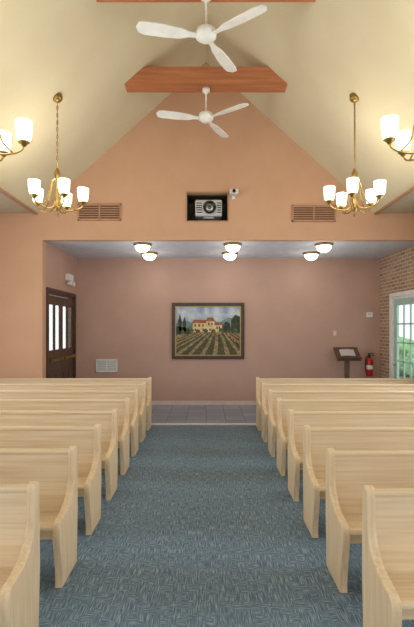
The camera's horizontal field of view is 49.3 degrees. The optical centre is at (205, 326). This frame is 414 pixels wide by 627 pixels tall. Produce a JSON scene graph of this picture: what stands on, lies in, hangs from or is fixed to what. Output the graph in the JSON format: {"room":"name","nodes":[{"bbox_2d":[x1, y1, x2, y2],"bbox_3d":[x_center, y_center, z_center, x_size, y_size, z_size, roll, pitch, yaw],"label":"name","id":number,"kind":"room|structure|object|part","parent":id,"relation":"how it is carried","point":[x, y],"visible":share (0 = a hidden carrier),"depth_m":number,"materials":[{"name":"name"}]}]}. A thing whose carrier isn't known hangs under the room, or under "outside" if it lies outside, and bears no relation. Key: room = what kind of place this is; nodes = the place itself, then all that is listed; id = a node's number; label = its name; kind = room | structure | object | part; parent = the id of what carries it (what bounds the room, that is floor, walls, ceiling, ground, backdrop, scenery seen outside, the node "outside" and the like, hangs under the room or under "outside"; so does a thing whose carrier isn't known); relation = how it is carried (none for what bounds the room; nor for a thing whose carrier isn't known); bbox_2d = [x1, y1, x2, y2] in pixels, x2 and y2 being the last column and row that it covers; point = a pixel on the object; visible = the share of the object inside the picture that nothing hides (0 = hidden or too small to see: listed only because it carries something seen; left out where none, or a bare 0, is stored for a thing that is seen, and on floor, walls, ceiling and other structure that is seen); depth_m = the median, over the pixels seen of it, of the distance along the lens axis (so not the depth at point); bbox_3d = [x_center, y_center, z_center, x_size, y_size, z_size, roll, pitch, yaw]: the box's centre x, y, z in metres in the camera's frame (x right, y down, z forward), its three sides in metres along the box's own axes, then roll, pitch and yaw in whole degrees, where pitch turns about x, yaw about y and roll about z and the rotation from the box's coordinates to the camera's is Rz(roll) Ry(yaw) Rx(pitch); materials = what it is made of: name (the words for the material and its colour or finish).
{"room":"house of worship","nodes":[
{"label":"house of worship","id":0,"kind":"room"},
{"bbox_2d":[0,192,30,212],"bbox_3d":[-4.145,-2.275,3.180,1.810,0.150,11.360,0,0,0],"label":"ceiling soffit","id":1,"kind":"structure","parent":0,"point":[7,205],"depth_m":8.23,"materials":[{"name":"beige paint"}]},
{"bbox_2d":[45,242,75,377],"bbox_3d":[-3.235,0.110,9.930,0.150,3.580,2.140,0,0,0],"label":"wall","id":2,"kind":"structure","parent":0,"point":[58,263],"depth_m":9.60,"materials":[{"name":"pink paint"}]},
{"bbox_2d":[46,287,75,377],"bbox_3d":[-3.215,0.555,9.890,0.170,2.690,1.960,0,0,0],"label":"door frame","id":3,"kind":"structure","parent":2,"relation":"in","point":[49,291],"depth_m":10.22,"materials":[{"name":"dark stained wood"},{"name":"glass"}]},
{"bbox_2d":[49,295,60,377],"bbox_3d":[-3.180,0.620,9.455,0.040,2.540,0.860,0,0,0],"label":"leaf","id":4,"kind":"object","parent":3,"relation":"attached to","point":[55,367],"visible":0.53,"depth_m":9.51,"materials":[{"name":"brown wood"}]},
{"bbox_2d":[49,356,63,362],"bbox_3d":[-3.132,0.680,9.455,0.096,0.080,0.760,0,0,0],"label":"push bar","id":5,"kind":"object","parent":4,"relation":"attached to","point":[61,357],"visible":0.94,"depth_m":9.32,"materials":[{"name":"gold metal"}]},
{"bbox_2d":[61,297,72,377],"bbox_3d":[-3.180,0.620,10.325,0.040,2.540,0.860,0,0,0],"label":"leaf","id":6,"kind":"object","parent":3,"relation":"attached to","point":[66,365],"visible":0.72,"depth_m":10.33,"materials":[{"name":"brown wood"}]},
{"bbox_2d":[64,354,75,359],"bbox_3d":[-3.132,0.680,10.325,0.096,0.080,0.760,0,0,0],"label":"push bar","id":7,"kind":"object","parent":6,"relation":"attached to","point":[72,355],"visible":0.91,"depth_m":10.28,"materials":[{"name":"gold metal"}]},
{"bbox_2d":[65,274,74,285],"bbox_3d":[-3.098,-1.067,10.300,0.125,0.265,0.340,0,0,0],"label":"emergency light","id":8,"kind":"object","parent":2,"relation":"attached to","point":[68,277],"visible":1,"depth_m":10.18,"materials":[{"name":"white plastic"}]},
{"bbox_2d":[136,0,266,71],"bbox_3d":[-0.067,-3.650,5.430,1.465,0.560,1.282,0,0,0],"label":"ceiling fan","id":9,"kind":"object","parent":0,"point":[205,33],"depth_m":5.23,"materials":[{"name":"white plastic"}]},
{"bbox_2d":[96,0,315,1],"bbox_3d":[0.000,-4.070,5.325,2.641,0.280,0.270,0,0,0],"label":"ceiling beam","id":10,"kind":"structure","parent":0,"point":[96,0],"depth_m":5.44,"materials":[{"name":"brown wood"}]},
{"bbox_2d":[125,67,286,92],"bbox_3d":[0.000,-4.070,7.425,2.641,0.280,0.270,0,0,0],"label":"ceiling beam","id":11,"kind":"structure","parent":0,"point":[148,79],"depth_m":7.29,"materials":[{"name":"brown wood"}]},
{"bbox_2d":[156,87,248,137],"bbox_3d":[-0.067,-3.650,7.530,1.465,0.560,1.282,0,0,0],"label":"ceiling fan","id":12,"kind":"object","parent":11,"relation":"attached to","point":[205,116],"depth_m":7.34,"materials":[{"name":"white plastic"}]},
{"bbox_2d":[0,0,413,212],"bbox_3d":[0.000,-3.785,3.180,6.580,3.170,11.360,0,0,0],"label":"ceiling","id":13,"kind":"structure","parent":0,"point":[86,52],"depth_m":6.54,"materials":[{"name":"beige paint"}]},
{"bbox_2d":[0,118,32,161],"bbox_3d":[-2.058,-2.411,4.258,0.793,1.711,0.826,0,0,-14],"label":"chandelier","id":14,"kind":"object","parent":13,"relation":"hanging from","point":[23,126],"visible":1,"depth_m":4.30,"materials":[{"name":"white glass"}]},
{"bbox_3d":[-2.058,-2.408,4.258,0.747,1.716,0.777,0,0,-14],"label":"frame","id":15,"kind":"part","parent":14,"relation":"part of","materials":[{"name":"gold metal"}]},
{"bbox_2d":[28,92,88,216],"bbox_3d":[-2.058,-2.411,6.348,0.793,1.711,0.826,0,0,-14],"label":"chandelier","id":16,"kind":"object","parent":13,"relation":"hanging from","point":[62,189],"visible":1,"depth_m":6.32,"materials":[{"name":"gold metal"}]},
{"bbox_2d":[323,92,385,216],"bbox_3d":[2.119,-2.411,6.357,0.793,1.711,0.826,0,0,-32],"label":"chandelier","id":17,"kind":"object","parent":13,"relation":"hanging from","point":[379,189],"visible":0.99,"depth_m":6.31,"materials":[{"name":"gold metal"}]},
{"bbox_2d":[381,115,413,161],"bbox_3d":[2.119,-2.411,4.268,0.793,1.711,0.826,0,0,-32],"label":"chandelier","id":18,"kind":"object","parent":13,"relation":"hanging from","point":[390,133],"visible":1,"depth_m":4.26,"materials":[{"name":"white glass"}]},
{"bbox_2d":[0,62,413,377],"bbox_3d":[-0.330,-1.610,9.100,9.140,7.020,0.780,0,0,0],"label":"wall","id":19,"kind":"structure","parent":0,"point":[150,170],"depth_m":8.71,"materials":[{"name":"paint"}]},
{"bbox_2d":[0,187,37,214],"bbox_3d":[-3.275,-2.185,3.105,0.070,0.030,11.210,0,0,0],"label":"trim","id":20,"kind":"structure","parent":19,"relation":"attached to","point":[2,191],"depth_m":7.80,"materials":[{"name":"brown wood"}]},
{"bbox_2d":[78,203,120,220],"bbox_3d":[-2.055,-2.215,8.695,0.830,0.330,0.030,0,0,0],"label":"air vent","id":21,"kind":"object","parent":19,"relation":"in","point":[90,211],"visible":0.97,"depth_m":8.69,"materials":[{"name":"orange metal"}]},
{"bbox_2d":[151,423,255,424],"bbox_3d":[0.540,1.893,8.785,7.380,0.014,0.110,0,0,0],"label":"trim","id":22,"kind":"structure","parent":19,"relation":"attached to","point":[152,423],"depth_m":8.73,"materials":[{"name":"metal"}]},
{"bbox_2d":[186,192,228,221],"bbox_3d":[0.025,-2.320,8.700,0.830,0.580,0.020,0,0,0],"label":"trim","id":23,"kind":"structure","parent":19,"relation":"attached to","point":[186,192],"depth_m":8.69,"materials":[{"name":"brown wood"}]},
{"bbox_2d":[195,200,221,220],"bbox_3d":[0.050,-2.260,8.910,0.520,0.420,0.480,0,0,0],"label":"projector","id":24,"kind":"object","parent":19,"relation":"on","point":[205,210],"visible":0.98,"depth_m":8.73,"materials":[{"name":"grey plastic"}]},
{"bbox_2d":[196,202,220,212],"bbox_3d":[0.050,-2.310,8.733,0.480,0.200,0.014,0,0,0],"label":"grille","id":25,"kind":"object","parent":24,"relation":"attached to","point":[209,206],"depth_m":8.73,"materials":[{"name":"silver plastic"}]},
{"bbox_3d":[0.050,-2.080,8.935,0.400,0.060,0.350,0,0,0],"label":"plate","id":26,"kind":"part","parent":24,"relation":"part of","materials":[{"name":"black plastic"}]},
{"bbox_2d":[229,189,237,198],"bbox_3d":[0.530,-2.540,8.595,0.160,0.140,0.230,0,0,0],"label":"security camera","id":27,"kind":"object","parent":19,"relation":"attached to","point":[233,192],"visible":1,"depth_m":8.52,"materials":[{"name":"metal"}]},
{"bbox_2d":[292,205,335,221],"bbox_3d":[2.080,-2.190,8.695,0.840,0.320,0.030,0,0,0],"label":"air vent","id":28,"kind":"object","parent":19,"relation":"in","point":[300,213],"visible":0.98,"depth_m":8.69,"materials":[{"name":"orange metal"}]},
{"bbox_2d":[374,186,413,214],"bbox_3d":[3.275,-2.185,3.105,0.070,0.030,11.210,0,0,0],"label":"trim","id":29,"kind":"structure","parent":19,"relation":"attached to","point":[411,189],"depth_m":7.75,"materials":[{"name":"brown wood"}]},
{"bbox_2d":[39,405,413,626],"bbox_3d":[-0.330,1.950,4.325,9.440,0.100,13.650,0,0,0],"label":"floor","id":30,"kind":"structure","parent":0,"point":[202,527],"depth_m":3.89,"materials":[{"name":"blue carpet"}]},
{"bbox_2d":[0,481,39,626],"bbox_3d":[-2.620,1.430,2.618,3.150,0.940,0.455,0,0,0],"label":"pew","id":31,"kind":"object","parent":30,"relation":"on","point":[19,503],"visible":1,"depth_m":2.76,"materials":[{"name":"brown wood"}]},
{"bbox_2d":[0,446,77,587],"bbox_3d":[-2.620,1.430,3.450,3.150,0.940,0.455,0,0,0],"label":"pew","id":32,"kind":"object","parent":30,"relation":"on","point":[55,469],"visible":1,"depth_m":3.60,"materials":[{"name":"brown wood"}]},
{"bbox_2d":[0,424,100,534],"bbox_3d":[-2.620,1.430,4.284,3.150,0.940,0.455,0,0,0],"label":"pew","id":33,"kind":"object","parent":30,"relation":"on","point":[87,439],"visible":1,"depth_m":4.45,"materials":[{"name":"brown wood"}]},
{"bbox_2d":[0,409,117,499],"bbox_3d":[-2.620,1.430,5.117,3.150,0.940,0.455,0,0,0],"label":"pew","id":34,"kind":"object","parent":30,"relation":"on","point":[108,419],"visible":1,"depth_m":5.28,"materials":[{"name":"brown wood"}]},
{"bbox_2d":[0,397,129,474],"bbox_3d":[-2.620,1.430,5.949,3.150,0.940,0.455,0,0,0],"label":"pew","id":35,"kind":"object","parent":30,"relation":"on","point":[122,405],"visible":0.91,"depth_m":6.12,"materials":[{"name":"brown wood"}]},
{"bbox_2d":[0,389,138,456],"bbox_3d":[-2.620,1.430,6.782,3.150,0.940,0.455,0,0,0],"label":"pew","id":36,"kind":"object","parent":30,"relation":"on","point":[133,395],"visible":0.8,"depth_m":6.95,"materials":[{"name":"brown wood"}]},
{"bbox_2d":[0,382,145,441],"bbox_3d":[-2.620,1.430,7.615,3.150,0.940,0.455,0,0,0],"label":"pew","id":37,"kind":"object","parent":30,"relation":"on","point":[141,387],"visible":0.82,"depth_m":7.79,"materials":[{"name":"brown wood"}]},
{"bbox_2d":[0,377,151,429],"bbox_3d":[-2.620,1.430,8.448,3.150,0.940,0.455,0,0,0],"label":"pew","id":38,"kind":"object","parent":30,"relation":"on","point":[148,381],"visible":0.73,"depth_m":8.62,"materials":[{"name":"beige wood"}]},
{"bbox_2d":[256,377,413,430],"bbox_3d":[2.532,1.430,8.434,3.150,0.940,0.455,0,0,0],"label":"pew","id":39,"kind":"object","parent":30,"relation":"on","point":[259,381],"visible":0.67,"depth_m":8.61,"materials":[{"name":"brown wood"}]},
{"bbox_2d":[261,383,413,441],"bbox_3d":[2.532,1.430,7.593,3.150,0.940,0.455,0,0,0],"label":"pew","id":40,"kind":"object","parent":30,"relation":"on","point":[264,387],"visible":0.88,"depth_m":7.76,"materials":[{"name":"brown wood"}]},
{"bbox_2d":[268,389,413,456],"bbox_3d":[2.532,1.430,6.753,3.150,0.940,0.455,0,0,0],"label":"pew","id":41,"kind":"object","parent":30,"relation":"on","point":[272,395],"visible":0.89,"depth_m":6.92,"materials":[{"name":"brown wood"}]},
{"bbox_2d":[276,398,413,475],"bbox_3d":[2.532,1.430,5.912,3.150,0.940,0.455,0,0,0],"label":"pew","id":42,"kind":"object","parent":30,"relation":"on","point":[282,406],"visible":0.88,"depth_m":6.08,"materials":[{"name":"brown wood"}]},
{"bbox_2d":[333,347,361,377],"bbox_3d":[3.320,1.191,10.596,0.560,1.419,0.388,0,0,0],"label":"book stand","id":43,"kind":"object","parent":30,"relation":"on","point":[346,354],"visible":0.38,"depth_m":10.58,"materials":[{"name":"brown wood"}]},
{"bbox_3d":[3.320,1.275,10.620,0.100,1.150,0.080,0,0,0],"label":"post","id":44,"kind":"part","parent":43,"relation":"part of","materials":[{"name":"brown wood"}]},
{"bbox_2d":[339,349,355,355],"bbox_3d":[3.320,0.600,10.591,0.340,0.023,0.220,0,38,0],"label":"open book","id":45,"kind":"object","parent":43,"relation":"on","point":[342,352],"depth_m":10.59,"materials":[{"name":"paper"}]},
{"bbox_2d":[288,409,413,501],"bbox_3d":[2.532,1.430,5.071,3.150,0.940,0.455,0,0,0],"label":"pew","id":46,"kind":"object","parent":30,"relation":"on","point":[297,420],"visible":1,"depth_m":5.24,"materials":[{"name":"brown wood"}]},
{"bbox_2d":[303,425,413,537],"bbox_3d":[2.532,1.430,4.229,3.150,0.940,0.455,0,0,0],"label":"pew","id":47,"kind":"object","parent":30,"relation":"on","point":[316,440],"visible":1,"depth_m":4.39,"materials":[{"name":"brown wood"}]},
{"bbox_2d":[326,448,413,592],"bbox_3d":[2.532,1.430,3.389,3.150,0.940,0.455,0,0,0],"label":"pew","id":48,"kind":"object","parent":30,"relation":"on","point":[347,471],"visible":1,"depth_m":3.55,"materials":[{"name":"brown wood"}]},
{"bbox_2d":[362,485,413,626],"bbox_3d":[2.532,1.430,2.547,3.150,0.940,0.455,0,0,0],"label":"pew","id":49,"kind":"object","parent":30,"relation":"on","point":[387,513],"visible":1,"depth_m":2.69,"materials":[{"name":"brown wood"}]},
{"bbox_2d":[76,258,379,400],"bbox_3d":[0.540,0.035,11.075,7.700,3.730,0.150,0,0,0],"label":"wall","id":50,"kind":"structure","parent":0,"point":[293,307],"depth_m":11.00,"materials":[{"name":"paint"}]},
{"bbox_2d":[96,359,116,371],"bbox_3d":[-2.420,0.940,10.985,0.520,0.320,0.030,0,0,0],"label":"air vent","id":51,"kind":"object","parent":50,"relation":"in","point":[102,365],"visible":1,"depth_m":10.99,"materials":[{"name":"grey plastic"}]},
{"bbox_2d":[152,401,255,404],"bbox_3d":[0.540,1.850,10.990,7.400,0.100,0.020,0,0,0],"label":"baseboard","id":52,"kind":"structure","parent":50,"relation":"attached to","point":[153,402],"depth_m":10.98,"materials":[{"name":"paint"}]},
{"bbox_2d":[172,303,243,358],"bbox_3d":[0.050,0.095,10.970,1.760,1.370,0.060,0,0,0],"label":"framed painting","id":53,"kind":"object","parent":50,"relation":"attached to","point":[199,330],"visible":1,"depth_m":10.98,"materials":[{"name":"brown wood"}]},
{"bbox_2d":[366,312,372,316],"bbox_3d":[3.980,-0.300,10.982,0.150,0.120,0.037,0,0,0],"label":"thermostat","id":54,"kind":"object","parent":50,"relation":"attached to","point":[368,314],"visible":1,"depth_m":10.96,"materials":[{"name":"grey plastic"}]},
{"bbox_2d":[365,353,374,375],"bbox_3d":[3.961,0.907,10.899,0.199,0.545,0.202,0,0,32],"label":"fire extinguisher","id":55,"kind":"object","parent":50,"relation":"attached to","point":[368,362],"visible":1,"depth_m":10.84,"materials":[{"name":"red metal"}]},
{"bbox_2d":[45,241,413,257],"bbox_3d":[0.540,-1.755,10.005,7.700,0.150,2.290,0,0,0],"label":"ceiling","id":56,"kind":"structure","parent":0,"point":[77,249],"depth_m":9.78,"materials":[{"name":"paint"}]},
{"bbox_2d":[133,242,151,253],"bbox_3d":[-1.280,-1.577,9.100,0.380,0.205,0.380,0,0,0],"label":"flush ceiling light","id":57,"kind":"object","parent":56,"relation":"attached to","point":[142,247],"visible":1,"depth_m":8.98,"materials":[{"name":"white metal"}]},
{"bbox_3d":[-1.280,-1.573,9.100,0.310,0.135,0.310,0,0,0],"label":"lamp shade","id":58,"kind":"part","parent":57,"relation":"part of","materials":[{"name":"white glass"}]},
{"bbox_2d":[141,251,157,261],"bbox_3d":[-1.280,-1.577,10.200,0.380,0.205,0.380,0,0,0],"label":"flush ceiling light","id":59,"kind":"object","parent":56,"relation":"attached to","point":[149,255],"visible":0.98,"depth_m":10.08,"materials":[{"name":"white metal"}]},
{"bbox_3d":[-1.280,-1.573,10.200,0.310,0.135,0.310,0,0,0],"label":"lamp shade","id":60,"kind":"part","parent":59,"relation":"part of","materials":[{"name":"white glass"}]},
{"bbox_2d":[222,251,237,260],"bbox_3d":[0.540,-1.577,10.200,0.380,0.205,0.380,0,0,0],"label":"flush ceiling light","id":61,"kind":"object","parent":56,"relation":"attached to","point":[227,255],"visible":0.94,"depth_m":10.09,"materials":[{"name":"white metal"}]},
{"bbox_3d":[0.540,-1.573,10.200,0.310,0.135,0.310,0,0,0],"label":"lamp shade","id":62,"kind":"part","parent":61,"relation":"part of","materials":[{"name":"white glass"}]},
{"bbox_2d":[223,242,241,253],"bbox_3d":[0.540,-1.577,9.100,0.380,0.205,0.380,0,0,0],"label":"flush ceiling light","id":63,"kind":"object","parent":56,"relation":"attached to","point":[232,247],"visible":1,"depth_m":8.98,"materials":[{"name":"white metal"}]},
{"bbox_3d":[0.540,-1.573,9.100,0.310,0.135,0.310,0,0,0],"label":"lamp shade","id":64,"kind":"part","parent":63,"relation":"part of","materials":[{"name":"white glass"}]},
{"bbox_2d":[303,251,319,261],"bbox_3d":[2.380,-1.577,10.200,0.380,0.205,0.380,0,0,0],"label":"flush ceiling light","id":65,"kind":"object","parent":56,"relation":"attached to","point":[312,255],"visible":1,"depth_m":10.08,"materials":[{"name":"white glass"}]},
{"bbox_3d":[2.380,-1.573,10.200,0.310,0.135,0.310,0,0,0],"label":"lamp shade","id":66,"kind":"part","parent":65,"relation":"part of","materials":[{"name":"white glass"}]},
{"bbox_2d":[315,242,333,253],"bbox_3d":[2.380,-1.577,9.100,0.380,0.205,0.380,0,0,0],"label":"flush ceiling light","id":67,"kind":"object","parent":56,"relation":"attached to","point":[323,247],"visible":1,"depth_m":8.99,"materials":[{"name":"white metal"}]},
{"bbox_3d":[2.380,-1.573,9.100,0.310,0.135,0.310,0,0,0],"label":"lamp shade","id":68,"kind":"part","parent":67,"relation":"part of","materials":[{"name":"white glass"}]},
{"bbox_2d":[380,245,413,377],"bbox_3d":[4.315,-0.150,4.250,0.150,4.100,13.500,0,0,0],"label":"wall","id":69,"kind":"structure","parent":0,"point":[396,268],"depth_m":10.48,"materials":[{"name":"beige brick"}]},
{"bbox_2d":[389,290,413,377],"bbox_3d":[4.295,0.570,9.615,0.170,2.660,1.490,0,0,0],"label":"door","id":70,"kind":"structure","parent":69,"relation":"in","point":[410,293],"depth_m":10.25,"materials":[{"name":"white wood"}]},
{"bbox_2d":[394,297,413,377],"bbox_3d":[4.295,0.640,9.615,0.050,2.500,1.220,0,0,0],"label":"leaf","id":71,"kind":"object","parent":70,"relation":"attached to","point":[407,301],"visible":0.66,"depth_m":9.87,"materials":[{"name":"paint"}]},
{"bbox_2d":[381,191,413,212],"bbox_3d":[3.815,-2.275,3.180,1.150,0.150,11.360,0,0,0],"label":"ceiling soffit","id":72,"kind":"structure","parent":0,"point":[406,204],"depth_m":8.23,"materials":[{"name":"beige paint"}]},
{"label":"outside","id":73,"kind":"structure","parent":0,"visible":0},
{"bbox_3d":[13.210,2.075,6.000,17.580,0.150,36.000,0,0,0],"label":"ground","id":74,"kind":"structure","parent":73,"visible":0},
{"bbox_2d":[399,336,413,376],"bbox_3d":[7.984,1.131,19.516,2.609,1.738,4.358,0,0,0],"label":"tree","id":75,"kind":"object","parent":74,"relation":"on","point":[407,346],"visible":0.15,"depth_m":17.84,"materials":[{"name":"green plant"}]},
{"bbox_2d":[401,353,413,376],"bbox_3d":[8.520,1.335,14.974,2.832,1.330,7.030,0,0,0],"label":"hedge","id":76,"kind":"object","parent":74,"relation":"on","point":[407,365],"visible":0.62,"depth_m":16.44,"materials":[{"name":"green plant"}]}
]}

